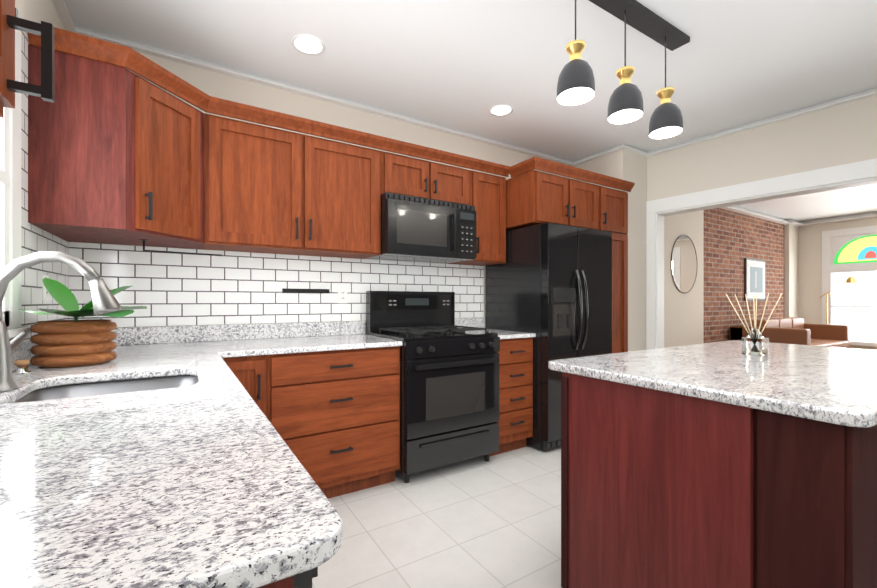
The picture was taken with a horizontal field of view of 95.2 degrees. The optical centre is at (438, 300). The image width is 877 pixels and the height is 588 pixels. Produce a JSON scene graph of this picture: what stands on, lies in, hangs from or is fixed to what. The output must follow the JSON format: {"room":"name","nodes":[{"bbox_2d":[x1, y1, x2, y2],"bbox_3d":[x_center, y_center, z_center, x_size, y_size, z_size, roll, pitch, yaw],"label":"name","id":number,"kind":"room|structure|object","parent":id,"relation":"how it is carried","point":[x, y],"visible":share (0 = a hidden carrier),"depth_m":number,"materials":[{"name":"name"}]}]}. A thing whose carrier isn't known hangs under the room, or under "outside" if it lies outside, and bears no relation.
{"room":"kitchen","nodes":[
{"label":"kitchen","id":0,"kind":"room"},
{"bbox_2d":[9,0,64,340],"bbox_3d":[-0.905,-0.164,0.248,0.150,2.650,4.400,0,0,-32],"label":"wall","id":1,"kind":"structure","parent":0,"point":[38,11],"depth_m":1.77,"materials":[{"name":"beige paint"}]},
{"bbox_2d":[0,29,30,337],"bbox_3d":[-1.287,-0.452,1.047,0.045,1.155,1.120,0,0,-32],"label":"kitchen window","id":2,"kind":"structure","parent":1,"relation":"in","point":[10,186],"depth_m":1.44,"materials":[{"name":"white"}]},
{"bbox_2d":[11,338,37,370],"bbox_3d":[-1.331,0.200,1.108,0.030,0.100,2.430,0,0,-32],"label":"backsplash","id":3,"kind":"structure","parent":1,"relation":"attached to","point":[22,352],"depth_m":1.51,"materials":[{"name":"stone"}]},
{"bbox_2d":[0,0,53,117],"bbox_3d":[-0.684,-0.637,0.380,0.360,0.805,0.620,0,0,-32],"label":"upper cabinet","id":4,"kind":"object","parent":1,"relation":"attached to","point":[10,23],"visible":1,"depth_m":0.68,"materials":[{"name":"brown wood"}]},
{"bbox_2d":[52,0,79,32],"bbox_3d":[-0.848,-1.467,0.342,0.045,0.045,4.300,0,0,-32],"label":"crown molding","id":5,"kind":"structure","parent":1,"relation":"attached to","point":[63,14],"depth_m":2.03,"materials":[{"name":"white paint"}]},
{"bbox_2d":[78,51,703,347],"bbox_3d":[0.789,-0.166,3.963,6.950,2.650,0.180,0,0,-32],"label":"wall","id":6,"kind":"structure","parent":0,"point":[225,87],"depth_m":3.31,"materials":[{"name":"beige paint"}]},
{"bbox_2d":[28,44,203,248],"bbox_3d":[-1.567,-0.680,2.053,0.628,0.720,0.632,0,0,-32],"label":"upper cabinet","id":7,"kind":"object","parent":6,"relation":"attached to","point":[115,154],"visible":0.92,"depth_m":1.77,"materials":[{"name":"brown wood"}]},
{"bbox_2d":[140,239,221,255],"bbox_3d":[-1.393,-0.287,2.183,0.375,0.065,0.060,0,0,-32],"label":"towel rail","id":8,"kind":"object","parent":7,"relation":"attached to","point":[143,240],"visible":1,"depth_m":2.16,"materials":[{"name":"black metal"}]},
{"bbox_2d":[111,321,364,345],"bbox_3d":[-1.261,0.200,2.592,1.656,0.100,0.039,0,0,-32],"label":"backsplash","id":9,"kind":"structure","parent":6,"relation":"attached to","point":[155,335],"depth_m":2.55,"materials":[{"name":"stone"}]},
{"bbox_2d":[15,8,483,337],"bbox_3d":[-0.598,-0.481,2.584,2.838,1.258,0.756,0,0,-32],"label":"tile backsplash","id":10,"kind":"structure","parent":6,"relation":"attached to","point":[179,289],"depth_m":2.52,"materials":[{"name":"white tile"}]},
{"bbox_2d":[42,275,48,299],"bbox_3d":[-1.771,-0.060,1.806,0.008,0.114,0.070,0,0,-32],"label":"electrical outlet","id":11,"kind":"object","parent":10,"relation":"attached to","point":[45,294],"visible":0.52,"depth_m":1.78,"materials":[{"name":"white plastic"}]},
{"bbox_2d":[282,288,329,292],"bbox_3d":[-0.925,-0.070,2.808,0.320,0.030,0.014,0,0,-32],"label":"rail","id":12,"kind":"object","parent":10,"relation":"attached to","point":[305,290],"visible":1,"depth_m":2.80,"materials":[{"name":"black metal"}]},
{"bbox_2d":[338,288,346,302],"bbox_3d":[-0.706,-0.040,2.948,0.070,0.114,0.008,0,0,-32],"label":"electrical outlet","id":13,"kind":"object","parent":10,"relation":"attached to","point":[342,295],"visible":1,"depth_m":2.94,"materials":[{"name":"white plastic"}]},
{"bbox_2d":[203,113,380,258],"bbox_3d":[-0.919,-0.680,2.609,1.056,0.720,0.372,0,0,-32],"label":"upper cabinet","id":14,"kind":"object","parent":6,"relation":"attached to","point":[272,190],"visible":0.98,"depth_m":2.44,"materials":[{"name":"brown wood"}]},
{"bbox_2d":[76,27,575,165],"bbox_3d":[-0.239,-1.468,3.225,4.005,0.045,0.045,0,0,-32],"label":"crown molding","id":15,"kind":"structure","parent":6,"relation":"attached to","point":[138,47],"depth_m":2.75,"materials":[{"name":"white"}]},
{"bbox_2d":[381,151,469,204],"bbox_3d":[-0.146,-0.893,3.089,0.760,0.295,0.372,0,0,-32],"label":"upper cabinet","id":16,"kind":"object","parent":6,"relation":"attached to","point":[407,176],"visible":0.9,"depth_m":2.93,"materials":[{"name":"brown wood"}]},
{"bbox_2d":[366,192,475,263],"bbox_3d":[-0.125,-0.530,3.055,0.754,0.416,0.453,0,0,-32],"label":"microwave","id":17,"kind":"object","parent":16,"relation":"attached to","point":[416,229],"visible":0.98,"depth_m":2.87,"materials":[{"name":"black metal"}]},
{"bbox_2d":[455,317,484,327],"bbox_3d":[0.252,0.200,3.539,0.386,0.100,0.030,0,0,-32],"label":"backsplash","id":18,"kind":"structure","parent":6,"relation":"attached to","point":[470,322],"depth_m":3.55,"materials":[{"name":"stone"}]},
{"bbox_2d":[448,170,505,265],"bbox_3d":[0.338,-0.680,3.390,0.376,0.720,0.372,0,0,-32],"label":"upper cabinet","id":19,"kind":"object","parent":6,"relation":"attached to","point":[488,196],"visible":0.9,"depth_m":3.27,"materials":[{"name":"brown wood"}]},
{"bbox_2d":[506,170,597,230],"bbox_3d":[0.916,-0.818,3.567,0.788,0.405,0.682,0,0,-32],"label":"upper cabinet","id":20,"kind":"object","parent":6,"relation":"attached to","point":[534,197],"visible":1,"depth_m":3.27,"materials":[{"name":"brown wood"}]},
{"bbox_2d":[27,27,634,191],"bbox_3d":[0.002,-1.066,2.789,4.050,0.092,0.362,0,0,-32],"label":"crown molding","id":21,"kind":"structure","parent":20,"relation":"attached to","point":[95,49],"depth_m":2.36,"materials":[{"name":"brown wood"}]},
{"bbox_2d":[671,235,697,292],"bbox_3d":[3.341,-0.501,5.436,0.676,0.798,0.009,0,0,-32],"label":"oval mirror","id":22,"kind":"object","parent":6,"relation":"attached to","point":[684,264],"visible":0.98,"depth_m":5.43,"materials":[{"name":"clear glass"}]},
{"bbox_2d":[312,444,561,587],"bbox_3d":[1.018,1.190,1.445,4.680,0.060,4.700,0,0,-32],"label":"floor","id":23,"kind":"structure","parent":0,"point":[494,521],"depth_m":2.04,"materials":[{"name":"tile"}]},
{"bbox_2d":[223,355,266,416],"bbox_3d":[-1.149,0.721,2.289,0.230,0.878,0.672,0,0,-32],"label":"base cabinet","id":24,"kind":"object","parent":23,"relation":"on","point":[250,372],"visible":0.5,"depth_m":2.06,"materials":[{"name":"brown wood"}]},
{"bbox_2d":[259,576,292,587],"bbox_3d":[-0.436,0.722,0.259,0.653,0.878,0.022,0,0,-32],"label":"cabinet end panel","id":25,"kind":"object","parent":23,"relation":"on","point":[286,582],"depth_m":0.42,"materials":[{"name":"brown wood"}]},
{"bbox_2d":[293,567,317,587],"bbox_3d":[-0.581,0.722,0.538,0.703,0.878,0.600,0,0,-32],"label":"dishwasher","id":26,"kind":"object","parent":23,"relation":"on","point":[302,580],"visible":0.14,"depth_m":0.46,"materials":[{"name":"black metal"}]},
{"bbox_2d":[267,346,399,498],"bbox_3d":[-0.722,0.721,2.555,0.777,0.878,0.672,0,0,-32],"label":"drawers","id":27,"kind":"object","parent":23,"relation":"on","point":[333,417],"visible":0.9,"depth_m":2.30,"materials":[{"name":"brown wood"}]},
{"bbox_2d":[366,291,499,482],"bbox_3d":[-0.041,0.542,2.920,0.754,1.235,0.705,0,0,-32],"label":"range","id":28,"kind":"object","parent":23,"relation":"on","point":[449,391],"visible":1,"depth_m":2.69,"materials":[{"name":"black metal"}]},
{"bbox_2d":[489,337,532,455],"bbox_3d":[0.422,0.721,3.266,0.385,0.878,0.672,0,0,-32],"label":"drawers","id":29,"kind":"object","parent":23,"relation":"on","point":[515,421],"visible":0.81,"depth_m":3.01,"materials":[{"name":"brown wood"}]},
{"bbox_2d":[474,329,535,338],"bbox_3d":[0.418,0.265,3.272,0.386,0.030,0.658,0,0,-32],"label":"countertop","id":30,"kind":"structure","parent":29,"relation":"on","point":[503,334],"depth_m":3.08,"materials":[{"name":"stone"}]},
{"bbox_2d":[486,223,611,451],"bbox_3d":[0.970,0.277,3.491,0.774,1.735,0.813,0,0,-32],"label":"refrigerator","id":31,"kind":"object","parent":23,"relation":"on","point":[549,285],"visible":0.5,"depth_m":3.14,"materials":[{"name":"black metal"}]},
{"bbox_2d":[598,185,627,353],"bbox_3d":[1.437,0.070,3.891,0.435,2.180,0.682,0,0,-32],"label":"pantry cabinet","id":32,"kind":"object","parent":23,"relation":"on","point":[613,211],"visible":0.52,"depth_m":3.67,"materials":[{"name":"brown wood"}]},
{"bbox_2d":[561,372,876,587],"bbox_3d":[1.345,0.715,1.617,1.564,0.890,0.792,0,0,-32],"label":"kitchen island","id":33,"kind":"object","parent":23,"relation":"on","point":[661,489],"visible":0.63,"depth_m":1.11,"materials":[{"name":"brown wood"}]},
{"bbox_2d":[548,340,876,427],"bbox_3d":[1.352,0.254,1.646,1.640,0.032,0.900,0,0,-32],"label":"island countertop","id":34,"kind":"structure","parent":33,"relation":"on","point":[835,385],"depth_m":1.30,"materials":[{"name":"stone"}]},
{"bbox_2d":[726,293,781,355],"bbox_3d":[1.409,0.102,1.794,0.201,0.270,0.193,0,0,-32],"label":"reed diffuser","id":35,"kind":"object","parent":34,"relation":"on","point":[755,342],"visible":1,"depth_m":1.76,"materials":[{"name":"clear glass"}]},
{"bbox_3d":[-1.237,0.721,1.569,0.676,0.878,1.803,0,0,-32],"label":"base cabinet","id":36,"kind":"object","parent":23,"relation":"on","visible":0},
{"bbox_2d":[0,341,342,587],"bbox_3d":[-1.044,0.265,1.299,0.720,0.030,2.466,0,0,-32],"label":"countertop","id":37,"kind":"structure","parent":36,"relation":"on","point":[206,480],"depth_m":0.54,"materials":[{"name":"stone"}]},
{"bbox_2d":[12,360,31,374],"bbox_3d":[-1.442,0.227,1.386,0.048,0.047,0.048,0,0,-32],"label":"button","id":38,"kind":"object","parent":37,"relation":"on","point":[21,366],"visible":0.96,"depth_m":1.38,"materials":[{"name":"silver metal"}]},
{"bbox_2d":[0,251,120,392],"bbox_3d":[-1.169,0.051,1.224,0.326,0.398,0.211,0,0,-32],"label":"faucet","id":39,"kind":"object","parent":37,"relation":"on","point":[104,300],"visible":1,"depth_m":1.16,"materials":[{"name":"silver metal"}]},
{"bbox_2d":[19,278,146,367],"bbox_3d":[-1.403,0.080,1.617,0.357,0.342,0.456,0,0,-32],"label":"potted plant","id":40,"kind":"object","parent":37,"relation":"on","point":[75,342],"visible":0.98,"depth_m":1.52,"materials":[{"name":"green plant"}]},
{"bbox_2d":[14,375,196,402],"bbox_3d":[-1.002,0.376,1.248,0.480,0.188,0.450,0,0,-32],"label":"sink","id":41,"kind":"object","parent":37,"relation":"in","point":[93,389],"visible":0.1,"depth_m":1.39,"materials":[{"name":"silver metal"}]},
{"bbox_2d":[224,334,402,356],"bbox_3d":[-0.805,0.265,2.511,0.966,0.030,0.658,0,0,-32],"label":"countertop","id":42,"kind":"structure","parent":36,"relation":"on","point":[271,346],"depth_m":2.36,"materials":[{"name":"stone"}]},
{"bbox_2d":[64,0,876,220],"bbox_3d":[3.532,-1.520,3.007,10.600,0.060,4.700,0,0,-32],"label":"ceiling","id":43,"kind":"structure","parent":0,"point":[463,65],"depth_m":2.44,"materials":[{"name":"white paint"}]},
{"bbox_2d":[291,34,325,55],"bbox_3d":[-0.757,-1.487,2.330,0.194,0.006,0.194,0,0,-32],"label":"recessed light","id":44,"kind":"object","parent":43,"relation":"in","point":[308,44],"visible":1,"depth_m":2.32,"materials":[{"name":"white plastic"}]},
{"bbox_2d":[489,104,513,116],"bbox_3d":[0.489,-1.487,3.128,0.194,0.006,0.194,0,0,-32],"label":"recessed light","id":45,"kind":"object","parent":43,"relation":"in","point":[500,110],"visible":1,"depth_m":3.12,"materials":[{"name":"white"}]},
{"bbox_2d":[589,0,689,50],"bbox_3d":[0.942,-1.476,2.021,1.060,0.028,0.100,0,0,-32],"label":"canopy bar","id":46,"kind":"object","parent":43,"relation":"attached to","point":[641,18],"visible":1,"depth_m":2.10,"materials":[{"name":"black metal"}]},
{"bbox_2d":[557,0,594,105],"bbox_3d":[0.624,-1.196,1.823,0.166,0.532,0.166,0,0,-32],"label":"pendant lamp","id":47,"kind":"object","parent":46,"relation":"hanging from","point":[576,83],"visible":1,"depth_m":1.79,"materials":[{"name":"black metal"}]},
{"bbox_2d":[607,11,643,123],"bbox_3d":[0.942,-1.196,2.021,0.166,0.532,0.166,0,0,-32],"label":"pendant lamp","id":48,"kind":"object","parent":46,"relation":"hanging from","point":[625,104],"visible":1,"depth_m":1.99,"materials":[{"name":"black metal"}]},
{"bbox_2d":[649,37,682,138],"bbox_3d":[1.256,-1.196,2.216,0.166,0.532,0.166,0,0,-32],"label":"pendant lamp","id":49,"kind":"object","parent":46,"relation":"hanging from","point":[666,119],"visible":1,"depth_m":2.18,"materials":[{"name":"black metal"}]},
{"bbox_2d":[573,149,646,351],"bbox_3d":[1.794,-0.166,4.264,0.545,2.650,0.730,0,0,-32],"label":"wall","id":50,"kind":"structure","parent":0,"point":[626,165],"depth_m":3.93,"materials":[{"name":"beige paint"}]},
{"bbox_2d":[572,147,615,165],"bbox_3d":[1.602,-1.468,4.015,0.045,0.045,0.510,0,0,-32],"label":"crown molding","id":51,"kind":"structure","parent":50,"relation":"attached to","point":[611,150],"depth_m":4.03,"materials":[{"name":"white"}]},
{"bbox_2d":[616,144,647,155],"bbox_3d":[1.894,-1.468,3.870,0.390,0.045,0.045,0,0,-32],"label":"crown molding","id":52,"kind":"structure","parent":50,"relation":"attached to","point":[623,146],"depth_m":3.85,"materials":[{"name":"white"}]},
{"bbox_2d":[704,208,783,342],"bbox_3d":[5.023,-0.167,6.613,3.040,2.650,0.150,0,0,-32],"label":"brick wall","id":53,"kind":"structure","parent":0,"point":[732,240],"depth_m":6.30,"materials":[{"name":"red brick"}]},
{"bbox_2d":[744,258,765,299],"bbox_3d":[5.268,-0.351,6.655,0.740,0.680,0.034,0,0,-32],"label":"framed art","id":54,"kind":"object","parent":53,"relation":"attached to","point":[754,276],"visible":0.96,"depth_m":6.61,"materials":[{"name":"grey"}]},
{"bbox_2d":[647,95,876,200],"bbox_3d":[3.379,-0.165,2.540,0.150,2.650,3.920,0,0,-39],"label":"wall","id":55,"kind":"structure","parent":0,"point":[842,134],"depth_m":3.25,"materials":[{"name":"beige paint"}]},
{"bbox_2d":[645,88,876,156],"bbox_3d":[3.243,-1.468,2.557,0.493,0.045,3.698,0,0,-32],"label":"crown molding","id":56,"kind":"structure","parent":55,"relation":"attached to","point":[872,92],"depth_m":3.22,"materials":[{"name":"white paint"}]},
{"bbox_2d":[646,158,876,349],"bbox_3d":[2.951,0.082,3.071,0.190,2.155,2.633,0,0,-39],"label":"trim","id":57,"kind":"structure","parent":55,"relation":"attached to","point":[859,173],"depth_m":3.56,"materials":[{"name":"white paint"}]},
{"bbox_2d":[784,224,798,317],"bbox_3d":[6.591,-0.167,7.548,0.610,2.650,0.220,0,0,-32],"label":"wall pier","id":58,"kind":"object","parent":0,"point":[791,270],"visible":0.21,"depth_m":7.35,"materials":[{"name":"beige paint"}]},
{"bbox_2d":[799,217,876,349],"bbox_3d":[7.987,-0.166,5.737,0.150,2.650,4.330,0,0,-32],"label":"wall","id":59,"kind":"structure","parent":0,"point":[810,272],"depth_m":7.36,"materials":[{"name":"beige paint"}]},
{"bbox_2d":[720,205,876,225],"bbox_3d":[5.493,-1.446,4.285,5.620,0.090,4.300,0,0,-32],"label":"crown molding","id":60,"kind":"structure","parent":59,"relation":"attached to","point":[733,208],"depth_m":6.89,"materials":[{"name":"white wood"}]},
{"bbox_2d":[822,225,876,346],"bbox_3d":[7.255,-0.241,6.724,0.048,2.040,1.260,0,0,-32],"label":"living room window","id":61,"kind":"structure","parent":59,"relation":"in","point":[847,253],"depth_m":6.91,"materials":[{"name":"white glass"}]},
{"bbox_3d":[5.519,1.189,4.244,5.920,0.060,4.700,0,0,-32],"label":"floor","id":62,"kind":"structure","parent":0,"visible":0},
{"bbox_2d":[729,317,849,347],"bbox_3d":[5.482,0.719,6.216,1.900,0.880,0.930,0,0,-32],"label":"sofa","id":63,"kind":"object","parent":62,"relation":"on","point":[793,330],"visible":0.33,"depth_m":6.04,"materials":[{"name":"brown leather"}]},
{"bbox_2d":[819,276,856,323],"bbox_3d":[6.800,0.373,6.842,0.260,1.570,0.500,0,0,-32],"label":"floor lamp","id":64,"kind":"object","parent":62,"relation":"on","point":[851,279],"visible":0.69,"depth_m":6.86,"materials":[{"name":"gold metal"}]}
]}

